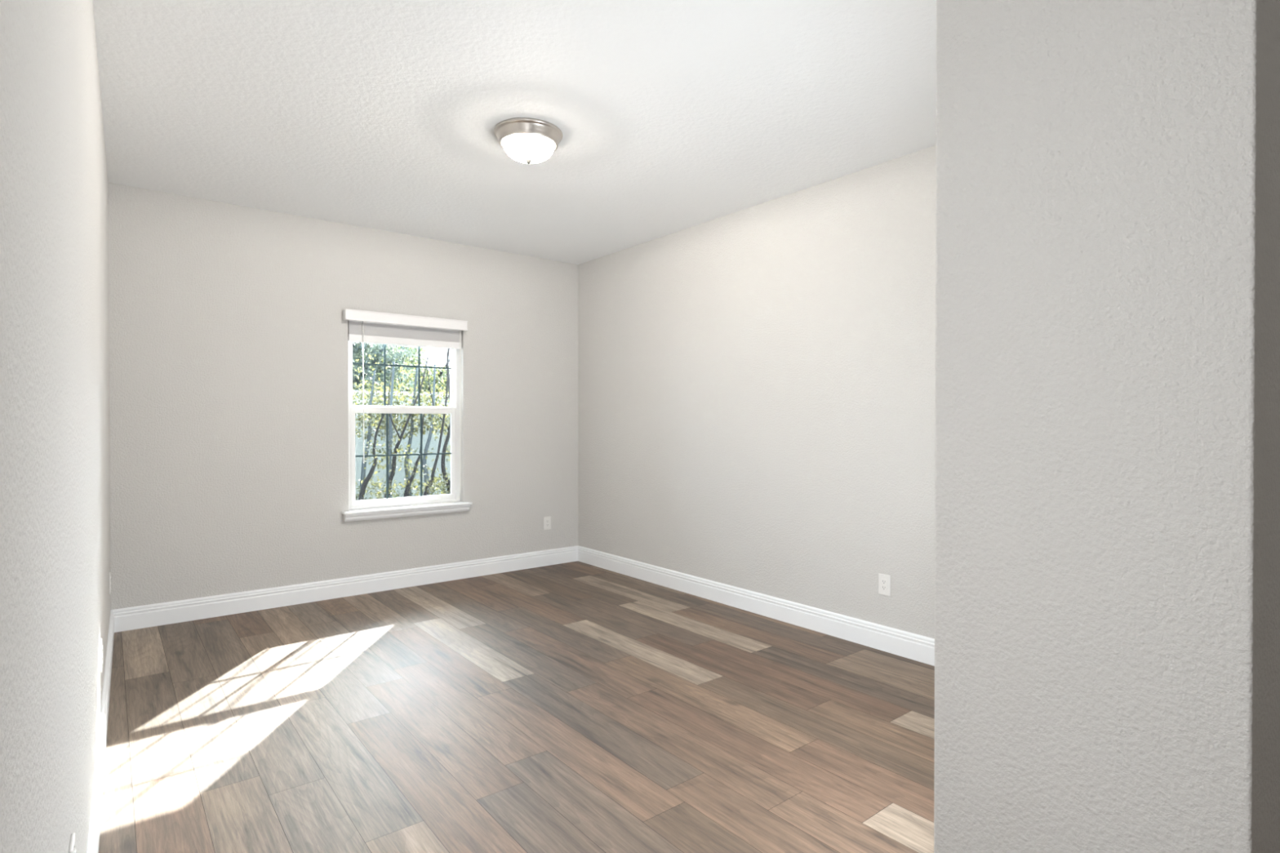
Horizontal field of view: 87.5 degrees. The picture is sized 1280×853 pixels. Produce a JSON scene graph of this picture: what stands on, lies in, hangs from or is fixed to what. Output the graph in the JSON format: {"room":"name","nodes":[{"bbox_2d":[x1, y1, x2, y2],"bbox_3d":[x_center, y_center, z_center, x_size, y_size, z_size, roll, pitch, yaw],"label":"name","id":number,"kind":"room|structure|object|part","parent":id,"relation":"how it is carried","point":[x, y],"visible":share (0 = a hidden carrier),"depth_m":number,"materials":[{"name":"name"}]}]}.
{"room":"empty bedroom","nodes":[
{"label":"empty bedroom","id":0,"kind":"room"},
{"bbox_2d":[0,0,111,852],"bbox_3d":[-1.106,-0.095,1.167,0.150,2.740,7.610,0,0,-37],"label":"wall","id":1,"kind":"structure","parent":0,"point":[55,607],"depth_m":1.02,"materials":[{"name":"beige paint"}]},
{"bbox_2d":[68,832,75,852],"bbox_3d":[-1.103,0.865,1.300,0.009,0.116,0.072,0,0,-37],"label":"wall outlet","id":2,"kind":"object","parent":1,"relation":"attached to","point":[72,849],"visible":1,"depth_m":1.30,"materials":[{"name":"white plastic"}]},
{"bbox_2d":[86,609,114,852],"bbox_3d":[-1.737,1.200,2.137,0.017,0.138,4.896,0,0,-37],"label":"baseboard","id":3,"kind":"structure","parent":1,"relation":"attached to","point":[93,841],"depth_m":2.36,"materials":[{"name":"white paint"}]},
{"bbox_2d":[99,638,102,672],"bbox_3d":[-2.100,0.891,2.603,0.009,0.116,0.072,0,0,-37],"label":"wall outlet","id":4,"kind":"object","parent":1,"relation":"attached to","point":[100,639],"visible":1,"depth_m":2.58,"materials":[{"name":"white plastic"}]},
{"bbox_2d":[108,572,111,594],"bbox_3d":[-3.023,0.893,3.811,0.009,0.116,0.072,0,0,-37],"label":"wall outlet","id":5,"kind":"object","parent":1,"relation":"attached to","point":[109,574],"visible":0.99,"depth_m":3.78,"materials":[{"name":"white plastic"}]},
{"bbox_2d":[108,182,577,609],"bbox_3d":[-1.908,-0.121,5.258,3.551,2.740,0.210,0,0,-39],"label":"wall","id":6,"kind":"structure","parent":0,"point":[228,377],"depth_m":4.67,"materials":[{"name":"beige paint"}]},
{"bbox_2d":[111,545,578,632],"bbox_3d":[-1.896,1.181,5.131,3.401,0.138,0.017,0,0,-39],"label":"baseboard","id":7,"kind":"structure","parent":6,"relation":"attached to","point":[126,619],"depth_m":4.81,"materials":[{"name":"white paint"}]},
{"bbox_2d":[342,341,472,521],"bbox_3d":[-1.826,-0.069,5.239,0.993,1.533,0.223,0,0,-39],"label":"window","id":8,"kind":"structure","parent":6,"relation":"in","point":[388,508],"depth_m":5.23,"materials":[{"name":"white plastic"}]},
{"bbox_2d":[352,344,450,406],"bbox_3d":[-1.872,-0.472,5.294,0.777,0.618,0.006,0,0,-39],"label":"window pane","id":9,"kind":"object","parent":8,"relation":"attached to","point":[384,364],"depth_m":5.28,"materials":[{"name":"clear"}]},
{"bbox_3d":[-1.876,-0.468,5.299,0.841,0.690,0.028,0,0,-39],"label":"sash","id":10,"kind":"part","parent":8,"relation":"part of","materials":[{"name":"white plastic"}]},
{"bbox_3d":[-1.856,0.224,5.278,0.825,0.755,0.032,0,0,-39],"label":"sash","id":11,"kind":"part","parent":8,"relation":"part of","materials":[{"name":"white plastic"}]},
{"bbox_2d":[355,413,451,498],"bbox_3d":[-1.852,0.228,5.274,0.757,0.663,0.006,0,0,-39],"label":"window pane","id":12,"kind":"object","parent":8,"relation":"attached to","point":[448,495],"depth_m":5.34,"materials":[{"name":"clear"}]},
{"bbox_2d":[342,308,467,506],"bbox_3d":[-1.808,-0.117,5.194,0.941,1.479,0.130,0,0,-39],"label":"window blind","id":13,"kind":"object","parent":8,"relation":"attached to","point":[363,326],"visible":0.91,"depth_m":5.17,"materials":[{"name":"white plastic"}]},
{"bbox_3d":[-1.823,-0.661,5.231,0.879,0.052,0.048,0,0,-39],"label":"rail","id":14,"kind":"part","parent":13,"relation":"part of","materials":[{"name":"white plastic"}]},
{"bbox_3d":[-1.822,-0.807,5.229,0.883,0.053,0.045,0,0,-39],"label":"head rail","id":15,"kind":"part","parent":13,"relation":"part of","materials":[{"name":"white plastic"}]},
{"bbox_3d":[-1.627,-0.090,5.344,0.415,1.423,0.073,0,0,-39],"label":"lift cord","id":16,"kind":"part","parent":13,"relation":"part of","materials":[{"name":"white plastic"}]},
{"bbox_2d":[543,515,551,529],"bbox_3d":[-0.830,0.865,5.985,0.072,0.116,0.009,0,0,-39],"label":"wall outlet","id":17,"kind":"object","parent":6,"relation":"attached to","point":[547,520],"visible":1,"depth_m":5.98,"materials":[{"name":"white plastic"}]},
{"bbox_2d":[546,519,549,527],"bbox_3d":[-0.829,0.865,5.984,0.034,0.067,0.004,0,0,-39],"label":"receptacle","id":18,"kind":"object","parent":17,"relation":"attached to","point":[547,520],"depth_m":5.98,"materials":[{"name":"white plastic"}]},
{"bbox_2d":[92,0,936,264],"bbox_3d":[0.326,-1.531,2.205,3.856,0.120,7.755,0,0,-39],"label":"ceiling","id":19,"kind":"structure","parent":0,"point":[672,116],"depth_m":3.05,"materials":[{"name":"white paint"}]},
{"bbox_2d":[493,117,563,164],"bbox_3d":[-0.560,-1.401,3.363,0.342,0.156,0.342,0,0,-39],"label":"ceiling lamp","id":20,"kind":"object","parent":19,"relation":"attached to","point":[528,140],"visible":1,"depth_m":3.27,"materials":[{"name":"white glass"}]},
{"bbox_3d":[-0.560,-1.385,3.363,0.257,0.087,0.257,0,0,-39],"label":"lamp shade","id":21,"kind":"part","parent":20,"relation":"part of","materials":[{"name":"white glass"}]},
{"bbox_2d":[98,560,934,852],"bbox_3d":[0.326,1.329,2.224,3.856,0.120,7.755,0,0,-39],"label":"floor","id":22,"kind":"structure","parent":0,"point":[573,707],"depth_m":2.78,"materials":[{"name":"brown wood"}]},
{"bbox_2d":[577,145,936,638],"bbox_3d":[1.793,-0.109,3.347,0.150,2.740,7.395,0,0,-39],"label":"wall","id":23,"kind":"structure","parent":0,"point":[757,384],"depth_m":4.33,"materials":[{"name":"beige paint"}]},
{"bbox_2d":[577,546,934,666],"bbox_3d":[0.805,1.185,4.460,0.017,0.138,4.436,0,0,-39],"label":"baseboard","id":24,"kind":"structure","parent":23,"relation":"attached to","point":[914,646],"depth_m":4.32,"materials":[{"name":"white paint"}]},
{"bbox_2d":[878,573,890,595],"bbox_3d":[1.373,0.889,3.753,0.009,0.116,0.072,0,0,-39],"label":"wall outlet","id":25,"kind":"object","parent":23,"relation":"attached to","point":[884,580],"visible":1,"depth_m":3.75,"materials":[{"name":"white plastic"}]},
{"bbox_2d":[881,578,886,591],"bbox_3d":[1.371,0.889,3.752,0.004,0.067,0.034,0,0,-39],"label":"receptacle","id":26,"kind":"object","parent":25,"relation":"attached to","point":[883,580],"depth_m":3.75,"materials":[{"name":"white plastic"}]},
{"bbox_2d":[933,0,1279,852],"bbox_3d":[1.594,-0.099,1.901,1.965,2.740,0.534,0,0,-39],"label":"wall partition","id":27,"kind":"structure","parent":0,"point":[1107,475],"depth_m":1.24,"materials":[{"name":"beige paint"}]},
{"label":"outside","id":28,"kind":"structure","parent":0,"visible":0},
{"bbox_3d":[-7.117,1.349,36.173,46.000,0.100,54.595,0,0,-39],"label":"ground","id":29,"kind":"structure","parent":28,"visible":0},
{"bbox_2d":[352,342,417,391],"bbox_3d":[-4.686,-0.315,10.996,2.066,3.558,1.265,0,0,-39],"label":"tree","id":30,"kind":"object","parent":29,"relation":"on","point":[357,348],"visible":0.26,"depth_m":11.06,"materials":[{"name":"green plant"}]},
{"bbox_3d":[-4.522,-1.128,11.169,0.954,1.342,0.186,0,0,-39],"label":"stem","id":31,"kind":"part","parent":30,"relation":"part of","materials":[{"name":"green plant"}]},
{"bbox_2d":[352,342,434,391],"bbox_3d":[-6.191,-0.424,15.778,3.015,3.726,1.495,0,0,-39],"label":"tree","id":32,"kind":"object","parent":29,"relation":"on","point":[356,342],"visible":0.02,"depth_m":16.08,"materials":[{"name":"green plant"}]},
{"bbox_2d":[352,343,449,392],"bbox_3d":[-4.251,-0.139,12.736,2.401,3.181,1.092,0,0,-39],"label":"tree","id":33,"kind":"object","parent":29,"relation":"on","point":[441,375],"visible":0.23,"depth_m":12.62,"materials":[{"name":"green plant"}]},
{"bbox_3d":[-4.001,-0.790,12.831,0.859,1.236,0.115,0,0,-29],"label":"stem","id":34,"kind":"part","parent":33,"relation":"part of","materials":[{"name":"green plant"}]},
{"bbox_2d":[352,390,450,500],"bbox_3d":[-1.597,0.466,11.620,12.000,1.985,0.250,0,0,-39],"label":"wall","id":35,"kind":"structure","parent":29,"relation":"on","point":[398,477],"depth_m":9.95,"materials":[{"name":"grey paint"}]},
{"bbox_2d":[352,354,450,500],"bbox_3d":[-2.924,0.302,8.295,1.699,2.359,0.864,0,0,-39],"label":"trees","id":36,"kind":"object","parent":29,"relation":"on","point":[376,400],"visible":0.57,"depth_m":8.23,"materials":[{"name":"green plant"}]},
{"bbox_3d":[-3.247,0.407,7.902,0.241,2.153,0.058,0,0,-39],"label":"stem","id":37,"kind":"part","parent":36,"relation":"part of","materials":[{"name":"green plant"}]},
{"bbox_3d":[-2.944,0.357,7.888,0.105,2.251,0.066,0,0,-39],"label":"stem","id":38,"kind":"part","parent":36,"relation":"part of","materials":[{"name":"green plant"}]},
{"bbox_3d":[-2.855,0.354,8.343,0.178,2.253,0.066,0,0,-39],"label":"stem","id":39,"kind":"part","parent":36,"relation":"part of","materials":[{"name":"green plant"}]},
{"bbox_3d":[-2.612,0.355,8.280,0.178,2.252,0.066,0,0,-39],"label":"stem","id":40,"kind":"part","parent":36,"relation":"part of","materials":[{"name":"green plant"}]},
{"bbox_2d":[357,348,450,500],"bbox_3d":[-2.210,0.167,6.466,0.405,2.656,1.203,0,0,40],"label":"shrub","id":41,"kind":"object","parent":29,"relation":"on","point":[446,481],"visible":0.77,"depth_m":6.48,"materials":[{"name":"green plant"}]},
{"bbox_3d":[-2.520,0.643,6.189,0.391,1.706,0.062,0,0,-36],"label":"stem","id":42,"kind":"part","parent":41,"relation":"part of","materials":[{"name":"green plant"}]},
{"bbox_3d":[-2.364,-0.217,6.436,0.117,0.683,0.026,0,0,-29],"label":"stem","id":43,"kind":"part","parent":41,"relation":"part of","materials":[{"name":"green plant"}]},
{"bbox_3d":[-2.312,0.392,6.473,0.550,2.204,0.050,0,0,-39],"label":"stem","id":44,"kind":"part","parent":41,"relation":"part of","materials":[{"name":"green plant"}]},
{"bbox_3d":[-2.250,0.668,6.461,0.351,1.655,0.051,0,0,-39],"label":"stem","id":45,"kind":"part","parent":41,"relation":"part of","materials":[{"name":"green plant"}]},
{"bbox_3d":[-2.038,0.417,6.519,0.391,2.153,0.064,0,1,-43],"label":"stem","id":46,"kind":"part","parent":41,"relation":"part of","materials":[{"name":"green plant"}]},
{"bbox_3d":[-2.061,-0.309,6.815,0.251,0.706,0.018,0,0,-32],"label":"stem","id":47,"kind":"part","parent":41,"relation":"part of","materials":[{"name":"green plant"}]},
{"bbox_3d":[-1.954,0.164,6.885,0.198,2.655,0.054,0,0,-39],"label":"stem","id":48,"kind":"part","parent":41,"relation":"part of","materials":[{"name":"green plant"}]},
{"bbox_2d":[368,346,449,389],"bbox_3d":[-5.192,-0.693,23.330,14.000,4.150,8.050,0,0,-39],"label":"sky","id":49,"kind":"structure","parent":29,"relation":"on","point":[437,355],"depth_m":20.38,"materials":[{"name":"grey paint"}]}
]}

